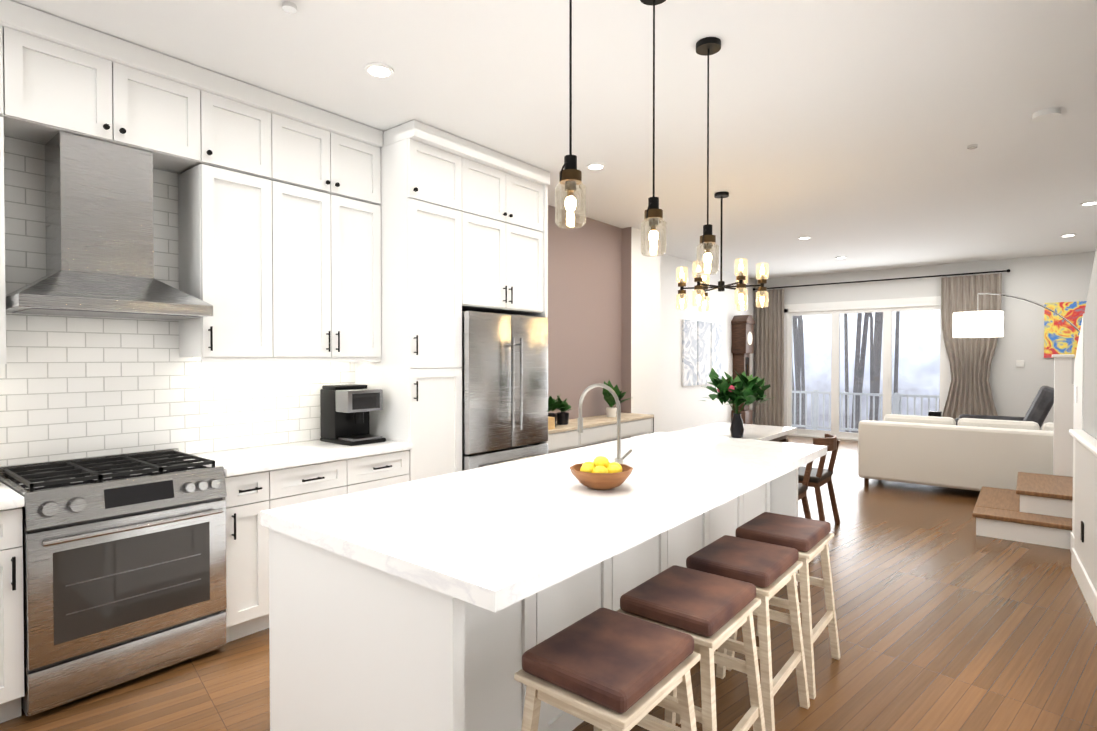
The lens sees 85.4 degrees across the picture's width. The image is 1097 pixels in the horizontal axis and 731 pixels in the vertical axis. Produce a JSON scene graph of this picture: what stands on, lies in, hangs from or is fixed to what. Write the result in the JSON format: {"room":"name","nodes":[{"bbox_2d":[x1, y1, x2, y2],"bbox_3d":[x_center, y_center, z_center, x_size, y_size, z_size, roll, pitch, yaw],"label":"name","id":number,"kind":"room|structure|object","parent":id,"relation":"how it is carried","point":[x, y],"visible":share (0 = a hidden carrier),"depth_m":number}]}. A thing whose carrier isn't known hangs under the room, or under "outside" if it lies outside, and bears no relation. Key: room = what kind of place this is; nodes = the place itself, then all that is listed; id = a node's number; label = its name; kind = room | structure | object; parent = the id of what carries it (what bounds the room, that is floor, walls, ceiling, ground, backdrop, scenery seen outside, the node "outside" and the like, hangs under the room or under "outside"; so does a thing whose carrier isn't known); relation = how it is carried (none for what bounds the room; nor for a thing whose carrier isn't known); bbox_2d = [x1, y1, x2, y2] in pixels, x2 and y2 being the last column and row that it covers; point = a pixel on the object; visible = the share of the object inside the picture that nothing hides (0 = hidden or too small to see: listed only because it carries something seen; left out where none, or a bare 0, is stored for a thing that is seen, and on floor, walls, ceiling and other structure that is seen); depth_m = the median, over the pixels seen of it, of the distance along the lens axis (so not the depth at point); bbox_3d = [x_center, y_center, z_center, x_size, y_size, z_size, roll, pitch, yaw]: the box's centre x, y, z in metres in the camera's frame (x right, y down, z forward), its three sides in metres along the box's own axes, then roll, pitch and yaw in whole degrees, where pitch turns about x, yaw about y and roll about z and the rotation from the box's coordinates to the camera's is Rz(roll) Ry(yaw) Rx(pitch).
{"room":"dining room and kitchen","nodes":[
{"label":"dining room and kitchen","id":0,"kind":"room"},
{"bbox_2d":[9,136,621,453],"bbox_3d":[-1.972,-0.080,3.630,0.120,3.000,8.900,1,1,39],"label":"wall","id":1,"kind":"structure","parent":0,"point":[584,306],"depth_m":6.45},
{"bbox_2d":[0,96,11,359],"bbox_3d":[-2.766,-0.583,2.272,0.318,1.102,0.983,1,1,39],"label":"upper cabinet","id":2,"kind":"object","parent":1,"relation":"attached to","point":[3,99],"depth_m":2.55},
{"bbox_2d":[0,0,27,137],"bbox_3d":[-2.746,-1.317,2.287,0.318,0.488,1.045,1,1,39],"label":"upper cabinet","id":3,"kind":"object","parent":1,"relation":"attached to","point":[13,15],"depth_m":2.57},
{"bbox_2d":[6,131,212,319],"bbox_3d":[-2.146,-0.661,2.903,0.488,0.829,0.756,1,1,39],"label":"range hood","id":4,"kind":"object","parent":1,"relation":"attached to","point":[99,227],"visible":1,"depth_m":2.83},
{"bbox_2d":[16,7,215,172],"bbox_3d":[-2.213,-1.325,2.948,0.318,0.488,0.905,1,1,39],"label":"upper cabinet","id":5,"kind":"object","parent":1,"relation":"attached to","point":[84,81],"depth_m":2.86},
{"bbox_2d":[0,135,354,465],"bbox_3d":[-2.421,-0.126,2.964,0.016,1.910,3.300,1,1,39],"label":"backsplash","id":6,"kind":"structure","parent":1,"relation":"attached to","point":[72,387],"depth_m":3.15},
{"bbox_2d":[176,148,287,359],"bbox_3d":[-1.829,-0.598,3.433,0.318,1.102,0.442,1,1,39],"label":"upper cabinet","id":7,"kind":"object","parent":1,"relation":"attached to","point":[279,214],"depth_m":3.32},
{"bbox_2d":[216,73,287,167],"bbox_3d":[-1.848,-1.331,3.400,0.318,0.488,0.505,1,1,39],"label":"upper cabinet","id":8,"kind":"object","parent":1,"relation":"attached to","point":[249,118],"depth_m":3.35},
{"bbox_2d":[284,97,382,191],"bbox_3d":[-1.514,-1.336,3.813,0.318,0.488,0.809,1,1,39],"label":"upper cabinet","id":9,"kind":"object","parent":1,"relation":"attached to","point":[320,142],"depth_m":3.74},
{"bbox_2d":[288,168,380,359],"bbox_3d":[-1.514,-0.603,3.823,0.318,1.102,0.809,1,1,39],"label":"upper cabinet","id":10,"kind":"object","parent":1,"relation":"attached to","point":[334,228],"depth_m":3.76},
{"bbox_2d":[463,140,546,315],"bbox_3d":[-0.567,-1.013,4.753,0.618,1.158,0.910,1,1,39],"label":"upper cabinet","id":11,"kind":"object","parent":1,"relation":"attached to","point":[507,197],"depth_m":4.55},
{"bbox_2d":[548,413,653,452],"bbox_3d":[0.358,0.680,6.075,0.443,0.220,2.185,1,1,39],"label":"media console","id":12,"kind":"object","parent":1,"relation":"attached to","point":[599,428],"visible":0.48,"depth_m":5.95},
{"bbox_2d":[548,417,554,429],"bbox_3d":[-0.059,0.522,5.371,0.140,0.108,0.200,1,1,39],"label":"box","id":13,"kind":"object","parent":12,"relation":"on","point":[551,422],"visible":0.19,"depth_m":5.37},
{"bbox_2d":[548,394,569,426],"bbox_3d":[0.004,0.407,5.609,0.401,0.333,0.362,1,1,39],"label":"potted plant","id":14,"kind":"object","parent":12,"relation":"on","point":[553,404],"visible":0.48,"depth_m":5.55},
{"bbox_2d":[554,394,570,424],"bbox_3d":[0.138,0.421,5.801,0.303,0.300,0.302,1,1,39],"label":"potted plant","id":15,"kind":"object","parent":12,"relation":"on","point":[562,417],"visible":0.81,"depth_m":5.75},
{"bbox_2d":[602,380,630,416],"bbox_3d":[0.727,0.359,6.530,0.334,0.406,0.401,1,1,39],"label":"potted plant","id":16,"kind":"object","parent":12,"relation":"on","point":[611,410],"visible":0.85,"depth_m":6.46},
{"bbox_2d":[0,435,1096,730],"bbox_3d":[1.756,1.462,4.304,6.000,0.100,14.600,1,1,39],"label":"floor","id":17,"kind":"structure","parent":0,"point":[948,617],"depth_m":2.97},
{"bbox_2d":[0,499,24,722],"bbox_3d":[-2.482,0.999,2.403,0.615,0.876,0.446,1,1,39],"label":"base cabinet","id":18,"kind":"object","parent":17,"relation":"on","point":[11,522],"depth_m":2.35},
{"bbox_2d":[0,482,23,510],"bbox_3d":[-2.754,0.545,2.038,0.648,0.040,1.346,1,1,39],"label":"countertop","id":19,"kind":"structure","parent":18,"relation":"on","point":[10,499],"depth_m":2.35},
{"bbox_2d":[0,448,226,715],"bbox_3d":[-2.063,0.941,2.844,0.701,0.940,0.756,1,1,39],"label":"range","id":20,"kind":"object","parent":17,"relation":"on","point":[124,567],"visible":1,"depth_m":2.63},
{"bbox_2d":[223,471,275,642],"bbox_3d":[-1.789,0.988,3.261,0.615,0.876,0.228,1,1,39],"label":"base cabinet","id":21,"kind":"object","parent":17,"relation":"on","point":[258,479],"depth_m":3.08},
{"bbox_2d":[181,439,411,478],"bbox_3d":[-1.491,0.525,3.603,0.648,0.040,1.144,1,1,39],"label":"countertop","id":22,"kind":"structure","parent":21,"relation":"on","point":[249,460],"depth_m":3.43},
{"bbox_2d":[320,384,385,445],"bbox_3d":[-1.291,0.316,3.921,0.360,0.368,0.260,1,1,39],"label":"espresso machine","id":23,"kind":"object","parent":22,"relation":"on","point":[345,410],"visible":1,"depth_m":3.86},
{"bbox_2d":[272,459,351,507],"bbox_3d":[-1.593,0.985,3.504,0.615,0.876,0.523,1,1,39],"label":"base cabinet","id":24,"kind":"object","parent":17,"relation":"on","point":[293,485],"depth_m":3.34},
{"bbox_2d":[352,451,408,492],"bbox_3d":[-1.286,0.980,3.885,0.615,0.876,0.456,1,1,39],"label":"base cabinet","id":25,"kind":"object","parent":17,"relation":"on","point":[373,471],"depth_m":3.69},
{"bbox_2d":[355,120,466,481],"bbox_3d":[-0.997,-0.086,4.231,0.618,2.998,0.460,1,1,39],"label":"tall cabinet","id":26,"kind":"object","parent":17,"relation":"on","point":[464,224],"depth_m":4.00},
{"bbox_2d":[460,311,547,470],"bbox_3d":[-0.511,0.501,4.727,0.726,1.788,0.894,1,1,39],"label":"fridge","id":27,"kind":"object","parent":17,"relation":"on","point":[504,367],"visible":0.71,"depth_m":4.46},
{"bbox_2d":[269,460,797,730],"bbox_3d":[0.300,0.991,2.987,0.980,0.876,2.950,1,1,39],"label":"kitchen island","id":28,"kind":"object","parent":17,"relation":"on","point":[445,602],"depth_m":1.92},
{"bbox_2d":[260,432,826,611],"bbox_3d":[0.355,0.539,2.930,1.170,0.050,2.980,1,1,39],"label":"island countertop","id":29,"kind":"structure","parent":28,"relation":"on","point":[491,538],"depth_m":2.11},
{"bbox_2d":[570,456,632,489],"bbox_3d":[0.224,0.451,2.520,0.270,0.134,0.257,1,1,39],"label":"fruit bowl","id":30,"kind":"object","parent":29,"relation":"on","point":[600,473],"visible":1,"depth_m":2.45},
{"bbox_2d":[578,383,631,463],"bbox_3d":[0.281,0.300,2.988,0.266,0.424,0.125,1,1,39],"label":"faucet","id":31,"kind":"object","parent":29,"relation":"on","point":[619,459],"visible":0.92,"depth_m":2.90},
{"bbox_2d":[514,608,700,730],"bbox_3d":[0.174,1.111,1.670,0.402,0.668,0.462,1,1,39],"label":"stool","id":32,"kind":"object","parent":17,"relation":"on","point":[602,669],"visible":1,"depth_m":1.59},
{"bbox_2d":[617,565,765,730],"bbox_3d":[0.488,1.106,2.059,0.402,0.668,0.462,1,1,39],"label":"stool","id":33,"kind":"object","parent":17,"relation":"on","point":[709,613],"visible":0.83,"depth_m":1.98},
{"bbox_2d":[671,422,796,442],"bbox_3d":[1.637,1.016,5.615,0.840,0.760,1.800,1,1,39],"label":"dining table","id":34,"kind":"object","parent":17,"relation":"on","point":[760,432],"visible":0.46,"depth_m":5.79},
{"bbox_2d":[731,315,754,423],"bbox_3d":[3.534,0.210,10.795,0.286,2.240,0.420,1,1,39],"label":"grandfather clock","id":35,"kind":"object","parent":17,"relation":"on","point":[742,337],"visible":0.73,"depth_m":10.68},
{"bbox_2d":[676,535,809,730],"bbox_3d":[0.802,1.101,2.448,0.402,0.668,0.462,1,1,39],"label":"stool","id":36,"kind":"object","parent":17,"relation":"on","point":[768,570],"visible":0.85,"depth_m":2.35},
{"bbox_2d":[726,512,839,698],"bbox_3d":[1.128,1.096,2.853,0.402,0.668,0.462,1,1,39],"label":"stool","id":37,"kind":"object","parent":17,"relation":"on","point":[808,539],"visible":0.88,"depth_m":2.75},
{"bbox_2d":[798,443,812,518],"bbox_3d":[1.771,1.013,4.646,0.523,0.790,0.476,1,1,39],"label":"dining chair","id":38,"kind":"object","parent":17,"relation":"on","point":[802,490],"visible":0.12,"depth_m":4.66},
{"bbox_2d":[798,434,839,523],"bbox_3d":[2.255,1.005,5.245,0.523,0.790,0.476,1,1,39],"label":"dining chair","id":39,"kind":"object","parent":17,"relation":"on","point":[820,476],"visible":0.56,"depth_m":5.05},
{"bbox_2d":[928,411,941,416],"bbox_3d":[5.397,1.002,8.300,0.420,0.720,0.420,1,1,39],"label":"side table","id":40,"kind":"object","parent":17,"relation":"on","point":[935,413],"visible":0.23,"depth_m":8.24},
{"bbox_2d":[858,414,1053,490],"bbox_3d":[4.879,0.979,6.455,2.550,0.811,1.000,1,1,39],"label":"sofa","id":41,"kind":"object","parent":17,"relation":"on","point":[973,454],"visible":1,"depth_m":6.32},
{"bbox_2d":[955,386,1053,427],"bbox_3d":[6.091,0.816,7.930,1.062,1.101,0.840,1,1,39],"label":"recliner","id":42,"kind":"object","parent":17,"relation":"on","point":[1040,406],"visible":0.27,"depth_m":7.49},
{"bbox_2d":[953,293,1079,337],"bbox_3d":[6.835,0.155,8.368,1.880,2.410,0.930,1,1,39],"label":"floor lamp","id":43,"kind":"object","parent":17,"relation":"on","point":[976,324],"visible":0.9,"depth_m":8.40},
{"bbox_2d":[972,472,1072,548],"bbox_3d":[4.644,1.223,4.842,1.865,0.365,1.320,1,1,39],"label":"stair steps","id":44,"kind":"structure","parent":17,"relation":"on","point":[1034,508],"depth_m":4.86},
{"bbox_2d":[11,0,1096,279],"bbox_3d":[1.756,-1.613,4.265,6.000,0.050,14.600,1,1,39],"label":"ceiling","id":45,"kind":"structure","parent":0,"point":[851,130],"depth_m":3.51},
{"bbox_2d":[282,1,296,13],"bbox_3d":[-1.107,-1.548,2.539,0.087,0.034,0.071,1,1,39],"label":"smoke detector","id":46,"kind":"object","parent":45,"relation":"attached to","point":[289,7],"depth_m":2.57},
{"bbox_2d":[365,62,393,77],"bbox_3d":[-0.899,-1.566,3.157,0.148,0.013,0.148,0,1,-6],"label":"recessed light","id":47,"kind":"object","parent":45,"relation":"in","point":[379,70],"depth_m":3.14},
{"bbox_2d":[555,0,585,228],"bbox_3d":[0.075,-1.018,2.031,0.120,1.081,0.120,1,1,39],"label":"pendant light","id":48,"kind":"object","parent":45,"relation":"hanging from","point":[570,176],"visible":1,"depth_m":2.03},
{"bbox_2d":[586,163,604,169],"bbox_3d":[0.376,-1.586,4.737,0.148,0.013,0.148,0,1,-6],"label":"recessed light","id":49,"kind":"object","parent":45,"relation":"in","point":[592,166],"depth_m":4.72},
{"bbox_2d":[640,0,665,256],"bbox_3d":[0.440,-1.014,2.482,0.120,1.101,0.120,1,1,39],"label":"pendant light","id":50,"kind":"object","parent":45,"relation":"hanging from","point":[653,214],"visible":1,"depth_m":2.48},
{"bbox_2d":[696,37,720,274],"bbox_3d":[0.779,-1.009,2.902,0.120,1.121,0.120,1,1,39],"label":"pendant light","id":51,"kind":"object","parent":45,"relation":"hanging from","point":[707,46],"visible":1,"depth_m":2.90},
{"bbox_2d":[676,192,768,311],"bbox_3d":[1.613,-1.068,5.544,0.784,1.069,0.817,1,1,39],"label":"chandelier","id":52,"kind":"object","parent":45,"relation":"hanging from","point":[700,289],"visible":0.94,"depth_m":5.46},
{"bbox_2d":[798,236,810,238],"bbox_3d":[3.254,-1.622,7.554,0.148,0.013,0.148,0,1,30],"label":"recessed light","id":53,"kind":"object","parent":45,"relation":"in","point":[804,237],"depth_m":7.51},
{"bbox_2d":[967,144,977,148],"bbox_3d":[3.006,-1.569,4.213,0.061,0.034,0.111,1,1,39],"label":"smoke detector","id":54,"kind":"object","parent":45,"relation":"attached to","point":[972,146],"depth_m":4.27},
{"bbox_2d":[1032,107,1060,121],"bbox_3d":[3.070,-1.562,3.663,0.134,0.034,0.243,1,1,39],"label":"smoke detector","id":55,"kind":"object","parent":45,"relation":"attached to","point":[1046,114],"depth_m":3.67},
{"bbox_2d":[1060,234,1075,236],"bbox_3d":[6.471,-1.620,7.400,0.148,0.013,0.148,0,1,30],"label":"recessed light","id":56,"kind":"object","parent":45,"relation":"in","point":[1065,235],"depth_m":7.37},
{"bbox_2d":[1080,201,1096,205],"bbox_3d":[5.347,-1.600,5.865,0.148,0.013,0.148,0,1,-6],"label":"recessed light","id":57,"kind":"object","parent":45,"relation":"in","point":[1089,202],"depth_m":5.85},
{"bbox_2d":[621,227,659,438],"bbox_3d":[1.092,-0.126,7.322,0.250,3.000,0.706,1,1,39],"label":"wall pier","id":58,"kind":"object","parent":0,"point":[640,373],"visible":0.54,"depth_m":7.13},
{"bbox_2d":[660,253,754,431],"bbox_3d":[2.623,-0.157,9.752,0.420,3.000,5.000,1,1,39],"label":"wall","id":59,"kind":"structure","parent":0,"point":[682,407],"depth_m":9.37},
{"bbox_2d":[682,320,697,385],"bbox_3d":[2.225,-0.197,9.372,0.032,1.030,0.470,1,1,39],"label":"art","id":60,"kind":"object","parent":59,"relation":"attached to","point":[689,328],"depth_m":9.34},
{"bbox_2d":[698,321,710,384],"bbox_3d":[2.552,-0.202,9.777,0.032,1.030,0.470,1,1,39],"label":"art","id":61,"kind":"object","parent":59,"relation":"attached to","point":[702,349],"depth_m":9.76},
{"bbox_2d":[711,323,722,382],"bbox_3d":[2.879,-0.207,10.182,0.032,1.030,0.470,1,1,39],"label":"art","id":62,"kind":"object","parent":59,"relation":"attached to","point":[716,328],"depth_m":10.17},
{"bbox_2d":[701,368,773,437],"bbox_3d":[1.656,0.329,5.236,0.610,0.620,0.645,1,1,39],"label":"vase","id":63,"kind":"object","parent":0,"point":[739,389],"visible":0.98,"depth_m":5.14},
{"bbox_2d":[755,252,1094,429],"bbox_3d":[6.321,-0.159,9.916,5.970,3.000,0.100,1,1,39],"label":"wall","id":64,"kind":"structure","parent":0,"point":[1042,280],"depth_m":9.18},
{"bbox_2d":[783,296,950,440],"bbox_3d":[5.537,0.093,10.540,2.790,2.480,0.118,1,1,39],"label":"door","id":65,"kind":"structure","parent":64,"relation":"in","point":[887,307],"depth_m":10.63},
{"bbox_2d":[753,269,1009,290],"bbox_3d":[5.548,-1.465,10.359,3.958,0.050,0.154,1,1,39],"label":"curtain rod","id":66,"kind":"object","parent":64,"relation":"attached to","point":[1007,270],"visible":0.98,"depth_m":10.05},
{"bbox_2d":[754,289,783,425],"bbox_3d":[4.224,-0.067,11.379,0.550,2.760,0.070,1,1,39],"label":"curtain","id":67,"kind":"object","parent":66,"relation":"hanging from","point":[769,344],"visible":0.81,"depth_m":11.35},
{"bbox_2d":[941,273,1001,418],"bbox_3d":[6.671,-0.043,9.404,0.780,2.760,0.070,1,1,39],"label":"curtain","id":68,"kind":"object","parent":66,"relation":"hanging from","point":[970,361],"visible":0.56,"depth_m":9.41},
{"bbox_2d":[1016,360,1023,366],"bbox_3d":[7.229,-0.029,9.108,0.100,0.100,0.020,1,1,39],"label":"thermostat","id":69,"kind":"object","parent":64,"relation":"attached to","point":[1019,363],"visible":1,"depth_m":9.10},
{"bbox_2d":[1044,301,1086,357],"bbox_3d":[7.700,-0.524,8.706,0.670,0.820,0.036,1,1,39],"label":"art","id":70,"kind":"object","parent":64,"relation":"attached to","point":[1061,335],"visible":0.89,"depth_m":8.77},
{"bbox_2d":[1052,354,1074,476],"bbox_3d":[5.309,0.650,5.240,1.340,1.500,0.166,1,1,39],"label":"newel post","id":71,"kind":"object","parent":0,"point":[1063,425],"depth_m":5.55},
{"bbox_2d":[1069,247,1096,624],"bbox_3d":[1.539,-0.044,0.876,0.425,2.999,8.695,1,1,36],"label":"wall","id":72,"kind":"structure","parent":0,"point":[1083,533],"depth_m":3.81},
{"label":"outside","id":73,"kind":"structure","parent":0,"visible":0},
{"bbox_2d":[792,390,939,430],"bbox_3d":[7.082,1.097,11.053,8.005,1.020,2.600,1,1,39],"label":"railing","id":74,"kind":"object","parent":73,"point":[815,409],"depth_m":13.01},
{"bbox_2d":[792,310,939,431],"bbox_3d":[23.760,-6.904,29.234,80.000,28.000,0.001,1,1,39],"label":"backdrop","id":75,"kind":"structure","parent":73,"point":[915,351],"depth_m":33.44},
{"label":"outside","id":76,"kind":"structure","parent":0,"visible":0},
{"bbox_2d":[792,311,939,432],"bbox_3d":[14.599,-6.913,24.067,37.289,22.173,35.908,1,1,39],"label":"trees","id":77,"kind":"object","parent":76,"point":[858,373],"depth_m":25.30}
]}

